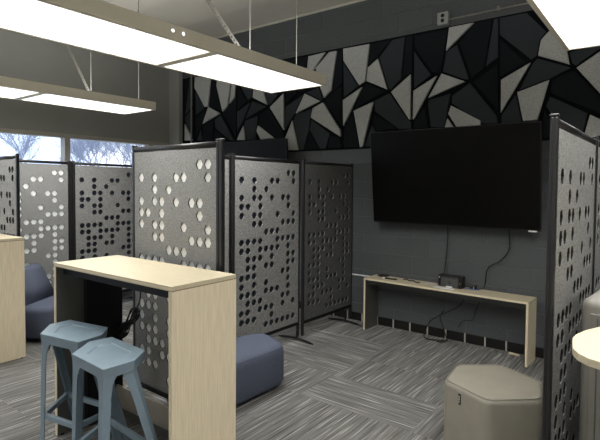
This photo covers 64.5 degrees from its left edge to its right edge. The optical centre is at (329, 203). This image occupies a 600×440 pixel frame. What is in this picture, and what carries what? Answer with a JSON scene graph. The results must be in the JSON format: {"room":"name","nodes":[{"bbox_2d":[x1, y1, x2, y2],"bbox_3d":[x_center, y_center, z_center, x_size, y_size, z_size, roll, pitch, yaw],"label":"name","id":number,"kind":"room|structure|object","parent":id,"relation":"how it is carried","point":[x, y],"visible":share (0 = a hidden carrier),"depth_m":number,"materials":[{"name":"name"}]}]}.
{"room":"office lounge","nodes":[
{"label":"office lounge","id":0,"kind":"room"},
{"bbox_2d":[0,29,168,142],"bbox_3d":[-5.359,-0.544,3.749,0.200,3.830,9.500,2,3,36],"label":"wall","id":1,"kind":"structure","parent":0,"point":[22,56],"depth_m":6.33,"materials":[{"name":"grey paint"}]},
{"bbox_2d":[0,128,67,164],"bbox_3d":[-3.857,-0.245,5.782,0.152,1.315,1.230,2,3,36],"label":"window","id":2,"kind":"structure","parent":1,"relation":"in","point":[63,137],"depth_m":6.06,"materials":[{"name":"grey metal"}]},
{"bbox_2d":[67,134,150,160],"bbox_3d":[-3.136,-0.274,6.778,0.152,1.315,1.230,2,3,36],"label":"window","id":3,"kind":"structure","parent":1,"relation":"in","point":[70,136],"depth_m":6.61,"materials":[{"name":"grey metal"}]},
{"bbox_2d":[102,0,354,36],"bbox_3d":[-0.811,-2.217,0.410,11.380,0.190,9.500,2,3,36],"label":"ceiling","id":4,"kind":"structure","parent":0,"point":[194,15],"depth_m":5.80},
{"bbox_2d":[0,0,155,113],"bbox_3d":[-3.164,-1.698,4.748,1.318,1.312,2.335,2,3,36],"label":"pendant lamp","id":5,"kind":"object","parent":4,"relation":"hanging from","point":[11,88],"visible":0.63,"depth_m":4.78,"materials":[{"name":"paint"}]},
{"bbox_2d":[0,87,36,97],"bbox_3d":[-3.237,-1.028,4.090,0.574,0.004,1.127,2,3,36],"label":"diffuser","id":6,"kind":"object","parent":5,"relation":"attached to","point":[5,92],"depth_m":4.41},
{"bbox_2d":[23,94,148,113],"bbox_3d":[-2.544,-1.056,5.048,0.574,0.004,1.127,2,3,36],"label":"diffuser","id":7,"kind":"object","parent":5,"relation":"attached to","point":[69,100],"depth_m":4.97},
{"bbox_2d":[0,0,325,92],"bbox_3d":[-1.239,-1.628,3.357,1.320,1.312,2.335,2,3,36],"label":"pendant lamp","id":8,"kind":"object","parent":4,"relation":"hanging from","point":[100,26],"visible":1,"depth_m":2.87,"materials":[{"name":"paint"}]},
{"bbox_2d":[0,0,207,63],"bbox_3d":[-1.313,-0.958,2.700,0.574,0.004,1.127,2,3,36],"label":"diffuser","id":9,"kind":"object","parent":8,"relation":"attached to","point":[36,18],"depth_m":2.65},
{"bbox_2d":[166,55,318,91],"bbox_3d":[-0.620,-0.986,3.658,0.574,0.004,1.127,2,3,36],"label":"diffuser","id":10,"kind":"object","parent":8,"relation":"attached to","point":[223,68],"depth_m":3.59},
{"bbox_2d":[526,0,599,50],"bbox_3d":[0.729,-1.556,1.936,1.318,1.312,2.335,2,3,36],"label":"pendant lamp","id":11,"kind":"object","parent":4,"relation":"hanging from","point":[575,24],"visible":1,"depth_m":2.38,"materials":[{"name":"paint"}]},
{"bbox_2d":[0,290,543,439],"bbox_3d":[-0.849,1.585,0.549,11.380,0.100,9.900,2,3,36],"label":"floor","id":12,"kind":"structure","parent":0,"point":[377,382],"depth_m":3.70,"materials":[{"name":"carpet"}]},
{"bbox_2d":[0,153,19,236],"bbox_3d":[-3.166,0.430,4.589,0.805,1.797,0.034,2,3,37],"label":"divider","id":13,"kind":"object","parent":12,"relation":"on","point":[10,168],"visible":0.47,"depth_m":4.41,"materials":[{"name":"grey fabric"}]},
{"bbox_2d":[0,234,25,362],"bbox_3d":[-3.314,0.829,4.411,1.156,1.080,0.417,2,3,36],"label":"bar table","id":14,"kind":"object","parent":12,"relation":"on","point":[12,265],"visible":1,"depth_m":4.16,"materials":[{"name":"brown wood"}]},
{"bbox_2d":[4,159,72,289],"bbox_3d":[-3.285,0.422,5.225,0.451,1.826,0.933,2,2,29],"label":"divider","id":15,"kind":"object","parent":12,"relation":"on","point":[46,206],"visible":0.4,"depth_m":5.36,"materials":[{"name":"grey fabric"}]},
{"bbox_2d":[25,263,53,338],"bbox_3d":[-2.914,1.003,4.962,0.713,0.700,0.682,2,3,36],"label":"lounge chair","id":16,"kind":"object","parent":12,"relation":"on","point":[39,292],"visible":0.41,"depth_m":4.79,"materials":[{"name":"blue fabric"}]},
{"bbox_2d":[40,320,130,439],"bbox_3d":[-1.433,1.079,2.728,0.493,0.740,0.410,1,2,23],"label":"bar stool","id":17,"kind":"object","parent":12,"relation":"on","point":[72,335],"visible":0.78,"depth_m":2.60,"materials":[{"name":"blue plastic"}]},
{"bbox_2d":[72,161,132,297],"bbox_3d":[-2.798,0.398,6.012,0.451,1.826,0.906,2,2,33],"label":"divider","id":18,"kind":"object","parent":12,"relation":"on","point":[101,195],"visible":0.66,"depth_m":5.91,"materials":[{"name":"grey fabric"}]},
{"bbox_2d":[72,337,157,439],"bbox_3d":[-1.072,1.095,2.388,0.493,0.740,0.410,2,3,36],"label":"bar stool","id":19,"kind":"object","parent":12,"relation":"on","point":[108,358],"visible":1,"depth_m":2.27,"materials":[{"name":"blue plastic"}]},
{"bbox_2d":[54,255,235,439],"bbox_3d":[-1.104,0.911,2.761,1.156,1.080,0.417,2,3,35],"label":"bar table","id":20,"kind":"object","parent":12,"relation":"on","point":[201,302],"visible":0.64,"depth_m":2.53,"materials":[{"name":"brown wood"}]},
{"bbox_2d":[117,292,140,338],"bbox_3d":[-1.316,0.676,3.131,0.293,0.482,0.060,2,3,36],"label":"power cord","id":21,"kind":"object","parent":20,"relation":"hanging from","point":[125,325],"visible":0.94,"depth_m":3.13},
{"bbox_2d":[132,139,224,399],"bbox_3d":[-0.999,0.508,3.058,0.937,1.797,0.033,2,3,37],"label":"divider","id":22,"kind":"object","parent":12,"relation":"on","point":[178,196],"visible":0.57,"depth_m":3.06,"materials":[{"name":"grey fabric"}]},
{"bbox_2d":[132,150,230,272],"bbox_3d":[-1.125,0.499,3.729,0.451,1.826,0.906,2,3,36],"label":"divider","id":23,"kind":"object","parent":12,"relation":"on","point":[228,156],"visible":0.06,"depth_m":4.04,"materials":[{"name":"grey fabric"}]},
{"bbox_2d":[167,334,283,405],"bbox_3d":[-0.717,1.253,3.528,0.463,0.350,0.898,2,3,36],"label":"seat","id":24,"kind":"object","parent":12,"relation":"on","point":[259,357],"visible":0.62,"depth_m":3.48,"materials":[{"name":"blue fabric"}]},
{"bbox_2d":[231,154,312,344],"bbox_3d":[-0.575,0.478,4.433,0.451,1.826,0.906,2,3,36],"label":"divider","id":25,"kind":"object","parent":12,"relation":"on","point":[265,196],"visible":0.98,"depth_m":4.39,"materials":[{"name":"grey fabric"}]},
{"bbox_2d":[301,159,359,335],"bbox_3d":[-0.010,0.457,5.169,0.451,1.826,0.906,2,3,36],"label":"divider","id":26,"kind":"object","parent":12,"relation":"on","point":[327,191],"visible":1,"depth_m":5.11,"materials":[{"name":"grey fabric"}]},
{"bbox_2d":[424,299,463,340],"bbox_3d":[1.153,1.127,4.799,0.406,0.536,0.064,2,2,27],"label":"cable","id":27,"kind":"object","parent":12,"relation":"on","point":[463,299],"visible":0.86,"depth_m":4.83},
{"bbox_2d":[363,274,536,366],"bbox_3d":[1.127,1.115,4.754,1.715,0.572,0.261,2,3,38],"label":"table","id":28,"kind":"object","parent":12,"relation":"on","point":[370,306],"visible":0.99,"depth_m":4.57,"materials":[{"name":"brown wood"}]},
{"bbox_2d":[438,273,464,288],"bbox_3d":[1.213,0.771,4.725,0.260,0.120,0.090,2,3,40],"label":"speaker box","id":29,"kind":"object","parent":28,"relation":"on","point":[447,280],"visible":1,"depth_m":4.68,"materials":[{"name":"black plastic"}]},
{"bbox_2d":[444,364,542,439],"bbox_3d":[0.951,1.241,2.749,0.544,0.439,0.556,2,3,36],"label":"ottoman","id":30,"kind":"object","parent":12,"relation":"on","point":[482,401],"visible":1,"depth_m":2.59,"materials":[{"name":"beige leather"}]},
{"bbox_2d":[542,113,596,439],"bbox_3d":[0.970,0.579,2.121,0.441,1.830,0.929,1,2,24],"label":"divider","id":31,"kind":"object","parent":12,"relation":"on","point":[572,152],"visible":0.91,"depth_m":1.90,"materials":[{"name":"grey fabric"}]},
{"bbox_2d":[572,327,599,369],"bbox_3d":[1.284,0.991,1.248,1.177,1.080,0.560,2,3,36],"label":"bar table","id":32,"kind":"object","parent":12,"relation":"on","point":[585,344],"visible":1,"depth_m":1.45,"materials":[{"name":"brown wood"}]},
{"bbox_2d":[579,290,599,439],"bbox_3d":[1.361,0.937,1.933,0.500,1.140,0.630,2,3,41],"label":"armchair","id":33,"kind":"object","parent":12,"relation":"on","point":[589,416],"visible":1,"depth_m":1.83,"materials":[{"name":"beige leather"}]},
{"bbox_2d":[592,137,599,293],"bbox_3d":[1.629,0.559,2.835,0.451,1.826,0.906,2,3,37],"label":"divider","id":34,"kind":"object","parent":12,"relation":"on","point":[596,247],"visible":0.27,"depth_m":2.49,"materials":[{"name":"grey fabric"}]},
{"bbox_2d":[183,0,599,347],"bbox_3d":[2.013,-0.493,4.405,11.380,3.830,0.200,2,3,36],"label":"wall","id":35,"kind":"structure","parent":0,"point":[408,251],"depth_m":5.07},
{"bbox_2d":[169,69,182,149],"bbox_3d":[-2.412,-0.583,7.437,0.255,3.700,0.070,2,3,36],"label":"trim","id":36,"kind":"structure","parent":35,"relation":"attached to","point":[175,77],"depth_m":7.36,"materials":[{"name":"grey paint"}]},
{"bbox_2d":[196,138,288,162],"bbox_3d":[-1.164,-0.347,6.429,1.722,0.972,0.250,2,3,36],"label":"television","id":37,"kind":"object","parent":35,"relation":"attached to","point":[269,148],"visible":0.09,"depth_m":6.07,"materials":[{"name":"black plastic"}]},
{"bbox_2d":[214,0,365,38],"bbox_3d":[2.069,-2.258,4.176,10.725,0.025,0.022,2,3,36],"label":"trim","id":38,"kind":"structure","parent":35,"relation":"attached to","point":[355,1],"depth_m":5.98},
{"bbox_2d":[183,10,599,151],"bbox_3d":[0.102,-1.240,5.635,5.860,1.195,0.009,2,3,36],"label":"acoustic wall panels","id":39,"kind":"object","parent":35,"relation":"attached to","point":[532,13],"visible":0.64,"depth_m":5.03,"materials":[{"name":"fabric"}]},
{"bbox_2d":[185,78,192,113],"bbox_3d":[-2.141,-1.637,7.231,0.172,0.525,0.016,2,3,36],"label":"tile","id":40,"kind":"structure","parent":39,"relation":"attached to","point":[188,105],"depth_m":7.21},
{"bbox_2d":[185,109,192,136],"bbox_3d":[-2.147,-1.226,7.248,0.178,0.434,0.016,2,3,36],"label":"tile","id":41,"kind":"structure","parent":39,"relation":"attached to","point":[188,116],"depth_m":7.23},
{"bbox_2d":[196,92,204,114],"bbox_3d":[-1.932,-1.502,7.084,0.204,0.356,0.016,2,3,36],"label":"tile","id":42,"kind":"structure","parent":39,"relation":"attached to","point":[199,105],"depth_m":7.10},
{"bbox_2d":[196,110,206,137],"bbox_3d":[-1.920,-1.188,7.086,0.241,0.410,0.015,2,3,36],"label":"tile","id":43,"kind":"structure","parent":39,"relation":"attached to","point":[200,118],"depth_m":7.09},
{"bbox_2d":[194,76,210,106],"bbox_3d":[-1.875,-1.662,7.033,0.381,0.460,0.024,2,3,36],"label":"tile","id":44,"kind":"structure","parent":39,"relation":"attached to","point":[202,85],"depth_m":7.01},
{"bbox_2d":[203,120,213,139],"bbox_3d":[-1.790,-1.073,6.994,0.237,0.287,0.015,2,3,36],"label":"tile","id":45,"kind":"structure","parent":39,"relation":"attached to","point":[208,128],"depth_m":6.98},
{"bbox_2d":[203,107,220,123],"bbox_3d":[-1.730,-1.303,6.939,0.374,0.239,0.024,2,3,36],"label":"tile","id":46,"kind":"structure","parent":39,"relation":"attached to","point":[211,113],"depth_m":6.94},
{"bbox_2d":[209,79,221,110],"bbox_3d":[-1.656,-1.608,6.882,0.257,0.545,0.015,2,3,36],"label":"tile","id":47,"kind":"structure","parent":39,"relation":"attached to","point":[215,103],"depth_m":6.88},
{"bbox_2d":[216,81,230,110],"bbox_3d":[-1.495,-1.599,6.760,0.332,0.559,0.024,2,3,36],"label":"tile","id":48,"kind":"structure","parent":39,"relation":"attached to","point":[223,88],"depth_m":6.75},
{"bbox_2d":[215,115,233,139],"bbox_3d":[-1.508,-1.085,6.790,0.404,0.378,0.016,2,3,36],"label":"tile","id":49,"kind":"structure","parent":39,"relation":"attached to","point":[220,125],"depth_m":6.80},
{"bbox_2d":[223,99,236,136],"bbox_3d":[-1.420,-1.207,6.723,0.282,0.531,0.015,2,3,36],"label":"tile","id":50,"kind":"structure","parent":39,"relation":"attached to","point":[230,113],"depth_m":6.67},
{"bbox_2d":[237,85,246,108],"bbox_3d":[-1.207,-1.493,6.561,0.188,0.361,0.015,2,3,36],"label":"tile","id":51,"kind":"structure","parent":39,"relation":"attached to","point":[241,99],"depth_m":6.58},
{"bbox_2d":[237,103,249,131],"bbox_3d":[-1.186,-1.189,6.554,0.254,0.388,0.016,2,3,36],"label":"tile","id":52,"kind":"structure","parent":39,"relation":"attached to","point":[241,114],"depth_m":6.57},
{"bbox_2d":[241,86,252,99],"bbox_3d":[-1.154,-1.639,6.518,0.339,0.437,0.016,2,3,36],"label":"tile","id":53,"kind":"structure","parent":39,"relation":"attached to","point":[248,92],"depth_m":6.49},
{"bbox_2d":[244,116,258,139],"bbox_3d":[-1.068,-1.025,6.473,0.262,0.328,0.016,2,3,36],"label":"tile","id":54,"kind":"structure","parent":39,"relation":"attached to","point":[251,124],"depth_m":6.46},
{"bbox_2d":[246,101,265,117],"bbox_3d":[-0.994,-1.277,6.412,0.392,0.221,0.016,2,3,36],"label":"tile","id":55,"kind":"structure","parent":39,"relation":"attached to","point":[254,108],"depth_m":6.42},
{"bbox_2d":[253,89,267,104],"bbox_3d":[-0.932,-1.492,6.356,0.258,0.350,0.024,2,3,36],"label":"tile","id":56,"kind":"structure","parent":39,"relation":"attached to","point":[258,95],"depth_m":6.34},
{"bbox_2d":[257,126,273,139],"bbox_3d":[-0.853,-0.953,6.314,0.318,0.192,0.024,2,3,36],"label":"tile","id":57,"kind":"structure","parent":39,"relation":"attached to","point":[262,133],"depth_m":6.33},
{"bbox_2d":[265,92,276,104],"bbox_3d":[-0.780,-1.576,6.249,0.312,0.543,0.016,2,3,36],"label":"tile","id":58,"kind":"structure","parent":39,"relation":"attached to","point":[270,97],"depth_m":6.24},
{"bbox_2d":[259,108,283,138],"bbox_3d":[-0.765,-1.050,6.254,0.453,0.422,0.015,2,3,36],"label":"tile","id":59,"kind":"structure","parent":39,"relation":"attached to","point":[267,120],"depth_m":6.25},
{"bbox_2d":[270,94,283,129],"bbox_3d":[-0.686,-1.187,6.187,0.242,0.466,0.024,2,3,36],"label":"tile","id":60,"kind":"structure","parent":39,"relation":"attached to","point":[277,107],"depth_m":6.14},
{"bbox_2d":[285,121,298,149],"bbox_3d":[-0.480,-0.869,6.048,0.215,0.376,0.024,2,3,36],"label":"tile","id":61,"kind":"structure","parent":39,"relation":"attached to","point":[291,135],"depth_m":6.03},
{"bbox_2d":[286,90,297,103],"bbox_3d":[-0.486,-1.471,6.040,0.194,0.386,0.015,2,3,36],"label":"tile","id":62,"kind":"structure","parent":39,"relation":"attached to","point":[289,94],"depth_m":6.04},
{"bbox_2d":[285,94,303,129],"bbox_3d":[-0.447,-1.156,6.020,0.301,0.424,0.016,2,3,36],"label":"tile","id":63,"kind":"structure","parent":39,"relation":"attached to","point":[291,109],"depth_m":6.04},
{"bbox_2d":[286,57,307,91],"bbox_3d":[-0.416,-1.616,5.985,0.362,0.424,0.015,2,3,36],"label":"tile","id":64,"kind":"structure","parent":39,"relation":"attached to","point":[302,62],"depth_m":5.93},
{"bbox_2d":[294,109,311,149],"bbox_3d":[-0.343,-0.924,5.952,0.278,0.493,0.016,2,3,36],"label":"tile","id":65,"kind":"structure","parent":39,"relation":"attached to","point":[301,120],"depth_m":5.94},
{"bbox_2d":[296,94,319,113],"bbox_3d":[-0.270,-1.252,5.884,0.385,0.235,0.024,2,3,36],"label":"tile","id":66,"kind":"structure","parent":39,"relation":"attached to","point":[307,101],"depth_m":5.88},
{"bbox_2d":[305,132,317,149],"bbox_3d":[-0.221,-0.778,5.869,0.209,0.210,0.015,2,3,36],"label":"tile","id":67,"kind":"structure","parent":39,"relation":"attached to","point":[310,144],"depth_m":5.87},
{"bbox_2d":[306,88,322,99],"bbox_3d":[-0.187,-1.337,5.827,0.256,0.157,0.016,2,3,36],"label":"tile","id":68,"kind":"structure","parent":39,"relation":"attached to","point":[316,93],"depth_m":5.80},
{"bbox_2d":[307,52,325,70],"bbox_3d":[-0.167,-1.703,5.796,0.284,0.242,0.024,2,3,36],"label":"tile","id":69,"kind":"structure","parent":39,"relation":"attached to","point":[313,61],"depth_m":5.80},
{"bbox_2d":[310,119,329,148],"bbox_3d":[-0.119,-0.854,5.792,0.304,0.368,0.016,2,3,36],"label":"tile","id":70,"kind":"structure","parent":39,"relation":"attached to","point":[321,136],"depth_m":5.78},
{"bbox_2d":[311,103,340,135],"bbox_3d":[-0.050,-1.013,5.732,0.444,0.423,0.024,2,3,36],"label":"tile","id":71,"kind":"structure","parent":39,"relation":"attached to","point":[320,113],"depth_m":5.72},
{"bbox_2d":[316,51,336,97],"bbox_3d":[-0.043,-1.544,5.712,0.306,0.534,0.024,2,3,36],"label":"tile","id":72,"kind":"structure","parent":39,"relation":"attached to","point":[326,66],"depth_m":5.68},
{"bbox_2d":[325,85,341,125],"bbox_3d":[0.043,-1.164,5.666,0.256,0.483,0.015,2,3,36],"label":"tile","id":73,"kind":"structure","parent":39,"relation":"attached to","point":[334,101],"depth_m":5.63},
{"bbox_2d":[328,135,341,147],"bbox_3d":[0.062,-0.745,5.664,0.195,0.164,0.015,2,3,36],"label":"tile","id":74,"kind":"structure","parent":39,"relation":"attached to","point":[334,142],"depth_m":5.66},
{"bbox_2d":[333,50,342,91],"bbox_3d":[0.100,-1.570,5.613,0.137,0.481,0.015,2,3,36],"label":"tile","id":75,"kind":"structure","parent":39,"relation":"attached to","point":[338,80],"depth_m":5.59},
{"bbox_2d":[343,63,357,96],"bbox_3d":[0.247,-1.447,5.509,0.208,0.401,0.016,2,3,36],"label":"tile","id":76,"kind":"structure","parent":39,"relation":"attached to","point":[350,84],"depth_m":5.52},
{"bbox_2d":[344,113,358,147],"bbox_3d":[0.258,-0.859,5.519,0.207,0.407,0.015,2,3,36],"label":"tile","id":77,"kind":"structure","parent":39,"relation":"attached to","point":[350,132],"depth_m":5.52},
{"bbox_2d":[343,87,361,125],"bbox_3d":[0.263,-1.123,5.502,0.258,0.419,0.024,2,3,36],"label":"tile","id":78,"kind":"structure","parent":39,"relation":"attached to","point":[348,103],"depth_m":5.52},
{"bbox_2d":[343,44,369,84],"bbox_3d":[0.303,-1.583,5.460,0.356,0.447,0.024,2,3,36],"label":"tile","id":79,"kind":"structure","parent":39,"relation":"attached to","point":[355,58],"depth_m":5.43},
{"bbox_2d":[354,102,373,146],"bbox_3d":[0.386,-0.899,5.420,0.263,0.501,0.024,2,3,36],"label":"tile","id":80,"kind":"structure","parent":39,"relation":"attached to","point":[362,115],"depth_m":5.41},
{"bbox_2d":[355,84,386,107],"bbox_3d":[0.461,-1.228,5.362,0.411,0.268,0.015,2,3,36],"label":"tile","id":81,"kind":"structure","parent":39,"relation":"attached to","point":[369,92],"depth_m":5.37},
{"bbox_2d":[366,59,387,89],"bbox_3d":[0.530,-1.438,5.300,0.265,0.350,0.024,2,3,36],"label":"tile","id":82,"kind":"structure","parent":39,"relation":"attached to","point":[375,75],"depth_m":5.29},
{"bbox_2d":[369,40,390,65],"bbox_3d":[0.561,-1.675,5.277,0.276,0.237,0.015,2,3,36],"label":"tile","id":83,"kind":"structure","parent":39,"relation":"attached to","point":[376,49],"depth_m":5.29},
{"bbox_2d":[372,114,397,130],"bbox_3d":[0.615,-0.904,5.260,0.321,0.190,0.015,2,3,36],"label":"tile","id":84,"kind":"structure","parent":39,"relation":"attached to","point":[380,124],"depth_m":5.28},
{"bbox_2d":[380,37,405,89],"bbox_3d":[0.683,-1.522,5.192,0.312,0.543,0.016,2,3,36],"label":"tile","id":85,"kind":"structure","parent":39,"relation":"attached to","point":[391,59],"depth_m":5.17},
{"bbox_2d":[375,93,411,128],"bbox_3d":[0.692,-1.007,5.201,0.460,0.408,0.016,2,3,36],"label":"tile","id":86,"kind":"structure","parent":39,"relation":"attached to","point":[386,106],"depth_m":5.20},
{"bbox_2d":[391,75,410,119],"bbox_3d":[0.774,-1.140,5.133,0.237,0.480,0.024,2,3,36],"label":"tile","id":87,"kind":"structure","parent":39,"relation":"attached to","point":[402,92],"depth_m":5.09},
{"bbox_2d":[403,36,412,77],"bbox_3d":[0.838,-1.569,5.080,0.112,0.438,0.015,2,3,36],"label":"tile","id":88,"kind":"structure","parent":39,"relation":"attached to","point":[408,60],"depth_m":5.07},
{"bbox_2d":[414,107,428,128],"bbox_3d":[0.970,-0.906,5.003,0.161,0.220,0.015,2,3,36],"label":"tile","id":89,"kind":"structure","parent":39,"relation":"attached to","point":[421,121],"depth_m":4.99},
{"bbox_2d":[414,52,430,87],"bbox_3d":[0.977,-1.417,4.983,0.194,0.386,0.016,2,3,36],"label":"tile","id":90,"kind":"structure","parent":39,"relation":"attached to","point":[421,73],"depth_m":5.00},
{"bbox_2d":[413,76,436,118],"bbox_3d":[0.998,-1.106,4.971,0.261,0.425,0.024,2,3,36],"label":"tile","id":91,"kind":"structure","parent":39,"relation":"attached to","point":[420,94],"depth_m":4.99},
{"bbox_2d":[415,29,447,72],"bbox_3d":[1.050,-1.563,4.926,0.371,0.424,0.015,2,3,36],"label":"tile","id":92,"kind":"structure","parent":39,"relation":"attached to","point":[431,46],"depth_m":4.90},
{"bbox_2d":[428,94,450,126],"bbox_3d":[1.127,-0.952,4.888,0.242,0.335,0.016,2,3,36],"label":"tile","id":93,"kind":"structure","parent":39,"relation":"attached to","point":[437,107],"depth_m":4.88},
{"bbox_2d":[428,74,464,97],"bbox_3d":[1.191,-1.213,4.829,0.387,0.232,0.024,2,3,36],"label":"tile","id":94,"kind":"structure","parent":39,"relation":"attached to","point":[445,82],"depth_m":4.83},
{"bbox_2d":[443,45,468,79],"bbox_3d":[1.272,-1.415,4.769,0.271,0.358,0.016,2,3,36],"label":"tile","id":95,"kind":"structure","parent":39,"relation":"attached to","point":[453,65],"depth_m":4.77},
{"bbox_2d":[446,23,473,50],"bbox_3d":[1.300,-1.664,4.736,0.276,0.225,0.024,2,3,36],"label":"tile","id":96,"kind":"structure","parent":39,"relation":"attached to","point":[455,32],"depth_m":4.75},
{"bbox_2d":[448,106,480,126],"bbox_3d":[1.344,-0.874,4.728,0.332,0.229,0.024,2,3,36],"label":"tile","id":97,"kind":"structure","parent":39,"relation":"attached to","point":[460,118],"depth_m":4.73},
{"bbox_2d":[452,83,497,123],"bbox_3d":[1.428,-0.981,4.669,0.464,0.417,0.016,2,3,36],"label":"tile","id":98,"kind":"structure","parent":39,"relation":"attached to","point":[467,99],"depth_m":4.67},
{"bbox_2d":[460,20,492,78],"bbox_3d":[1.431,-1.502,4.653,0.321,0.536,0.015,2,3,36],"label":"tile","id":99,"kind":"structure","parent":39,"relation":"attached to","point":[474,46],"depth_m":4.64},
{"bbox_2d":[473,64,497,109],"bbox_3d":[1.515,-1.116,4.603,0.249,0.442,0.015,2,3,36],"label":"tile","id":100,"kind":"structure","parent":39,"relation":"attached to","point":[487,83],"depth_m":4.57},
{"bbox_2d":[486,19,497,66],"bbox_3d":[1.564,-1.544,4.554,0.115,0.439,0.016,2,3,36],"label":"tile","id":101,"kind":"structure","parent":39,"relation":"attached to","point":[493,47],"depth_m":4.54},
{"bbox_2d":[502,95,521,123],"bbox_3d":[1.716,-0.884,4.464,0.186,0.274,0.016,2,3,36],"label":"tile","id":102,"kind":"structure","parent":39,"relation":"attached to","point":[511,114],"depth_m":4.45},
{"bbox_2d":[500,39,525,76],"bbox_3d":[1.717,-1.387,4.449,0.240,0.365,0.015,2,3,36],"label":"tile","id":103,"kind":"structure","parent":39,"relation":"attached to","point":[509,60],"depth_m":4.47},
{"bbox_2d":[501,63,530,112],"bbox_3d":[1.737,-1.081,4.438,0.261,0.432,0.024,2,3,36],"label":"tile","id":104,"kind":"structure","parent":39,"relation":"attached to","point":[509,83],"depth_m":4.45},
{"bbox_2d":[500,13,546,59],"bbox_3d":[1.785,-1.540,4.394,0.416,0.433,0.016,2,3,36],"label":"tile","id":105,"kind":"structure","parent":39,"relation":"attached to","point":[522,31],"depth_m":4.38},
{"bbox_2d":[517,80,548,120],"bbox_3d":[1.862,-0.940,4.351,0.273,0.349,0.024,2,3,36],"label":"tile","id":106,"kind":"structure","parent":39,"relation":"attached to","point":[531,99],"depth_m":4.34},
{"bbox_2d":[520,59,570,89],"bbox_3d":[1.945,-1.187,4.289,0.428,0.267,0.016,2,3,36],"label":"tile","id":107,"kind":"structure","parent":39,"relation":"attached to","point":[541,70],"depth_m":4.30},
{"bbox_2d":[542,111,549,137],"bbox_3d":[1.972,-0.717,4.284,0.113,0.247,0.015,2,3,36],"label":"tile","id":108,"kind":"structure","parent":39,"relation":"attached to","point":[546,119],"depth_m":4.29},
{"bbox_2d":[538,31,569,64],"bbox_3d":[2.004,-1.387,4.236,0.261,0.321,0.024,2,3,36],"label":"tile","id":109,"kind":"structure","parent":39,"relation":"attached to","point":[550,48],"depth_m":4.23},
{"bbox_2d":[546,97,587,130],"bbox_3d":[2.093,-0.793,4.194,0.333,0.329,0.016,2,3,36],"label":"tile","id":110,"kind":"structure","parent":39,"relation":"attached to","point":[572,116],"depth_m":4.18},
{"bbox_2d":[551,71,599,112],"bbox_3d":[2.176,-0.949,4.130,0.466,0.429,0.015,2,3,36],"label":"tile","id":111,"kind":"structure","parent":39,"relation":"attached to","point":[570,86],"depth_m":4.14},
{"bbox_2d":[570,46,599,65],"bbox_3d":[2.234,-1.286,4.077,0.310,0.170,0.016,2,3,36],"label":"tile","id":112,"kind":"structure","parent":39,"relation":"attached to","point":[577,56],"depth_m":4.11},
{"bbox_2d":[577,52,599,92],"bbox_3d":[2.299,-1.033,4.032,0.366,0.565,0.024,2,3,36],"label":"tile","id":113,"kind":"structure","parent":39,"relation":"attached to","point":[590,69],"depth_m":4.05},
{"bbox_2d":[585,115,599,135],"bbox_3d":[2.283,-0.671,4.054,0.189,0.183,0.024,2,3,36],"label":"tile","id":114,"kind":"structure","parent":39,"relation":"attached to","point":[593,125],"depth_m":4.06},
{"bbox_2d":[299,301,543,358],"bbox_3d":[2.034,1.380,4.312,10.725,0.094,0.015,2,3,36],"label":"baseboard","id":115,"kind":"structure","parent":35,"relation":"attached to","point":[418,328],"depth_m":4.88,"materials":[{"name":"black plastic"}]},
{"bbox_2d":[437,11,449,25],"bbox_3d":[1.158,-1.883,4.830,0.116,0.124,0.049,2,3,36],"label":"outlet box","id":116,"kind":"object","parent":35,"relation":"attached to","point":[443,17],"visible":1,"depth_m":4.81,"materials":[{"name":"grey paint"}]},
{"bbox_2d":[370,121,541,231],"bbox_3d":[1.200,-0.257,4.721,1.722,0.979,0.250,2,3,36],"label":"television","id":117,"kind":"object","parent":35,"relation":"attached to","point":[489,176],"visible":1,"depth_m":4.57,"materials":[{"name":"black plastic"}]},
{"bbox_2d":[449,2,528,19],"bbox_3d":[2.188,-1.835,4.096,2.413,0.042,0.032,2,3,36],"label":"conduit pipe","id":118,"kind":"object","parent":35,"relation":"attached to","point":[498,7],"visible":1,"depth_m":4.54,"materials":[{"name":"metal"}]},
{"label":"outside","id":119,"kind":"structure","parent":0,"visible":0},
{"bbox_3d":[-60.038,-0.738,61.505,156.010,0.100,200.000,2,3,36],"label":"ground","id":120,"kind":"structure","parent":119,"visible":0},
{"bbox_2d":[0,133,59,162],"bbox_3d":[-31.753,-5.897,49.053,8.895,11.750,7.815,1,2,9],"label":"bare tree","id":121,"kind":"object","parent":120,"relation":"on","point":[23,152],"visible":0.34,"depth_m":48.43,"materials":[{"name":"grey plant"}]},
{"bbox_2d":[52,139,96,164],"bbox_3d":[-24.920,-4.332,46.901,5.453,8.912,5.407,2,3,36],"label":"bare tree","id":122,"kind":"object","parent":120,"relation":"on","point":[76,144],"visible":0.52,"depth_m":46.62,"materials":[{"name":"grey plant"}]},
{"bbox_2d":[49,138,113,165],"bbox_3d":[-29.987,-6.393,59.158,9.082,12.038,9.375,2,2,24],"label":"bare tree","id":123,"kind":"object","parent":120,"relation":"on","point":[99,142],"visible":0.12,"depth_m":59.13,"materials":[{"name":"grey plant"}]},
{"bbox_2d":[60,142,122,166],"bbox_3d":[-35.316,-7.702,72.550,8.007,13.592,9.277,2,2,27],"label":"bare tree","id":124,"kind":"object","parent":120,"relation":"on","point":[105,152],"visible":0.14,"depth_m":72.96,"materials":[{"name":"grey plant"}]},
{"bbox_2d":[98,142,131,164],"bbox_3d":[-24.814,-7.145,58.578,7.752,13.669,7.914,2,3,36],"label":"bare tree","id":125,"kind":"object","parent":120,"relation":"on","point":[119,147],"visible":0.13,"depth_m":58.72,"materials":[{"name":"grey plant"}]},
{"bbox_2d":[94,141,143,167],"bbox_3d":[-20.246,-4.797,47.881,8.409,9.815,5.908,0,2,-11],"label":"bare tree","id":126,"kind":"object","parent":120,"relation":"on","point":[103,143],"visible":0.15,"depth_m":47.04,"materials":[{"name":"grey plant"}]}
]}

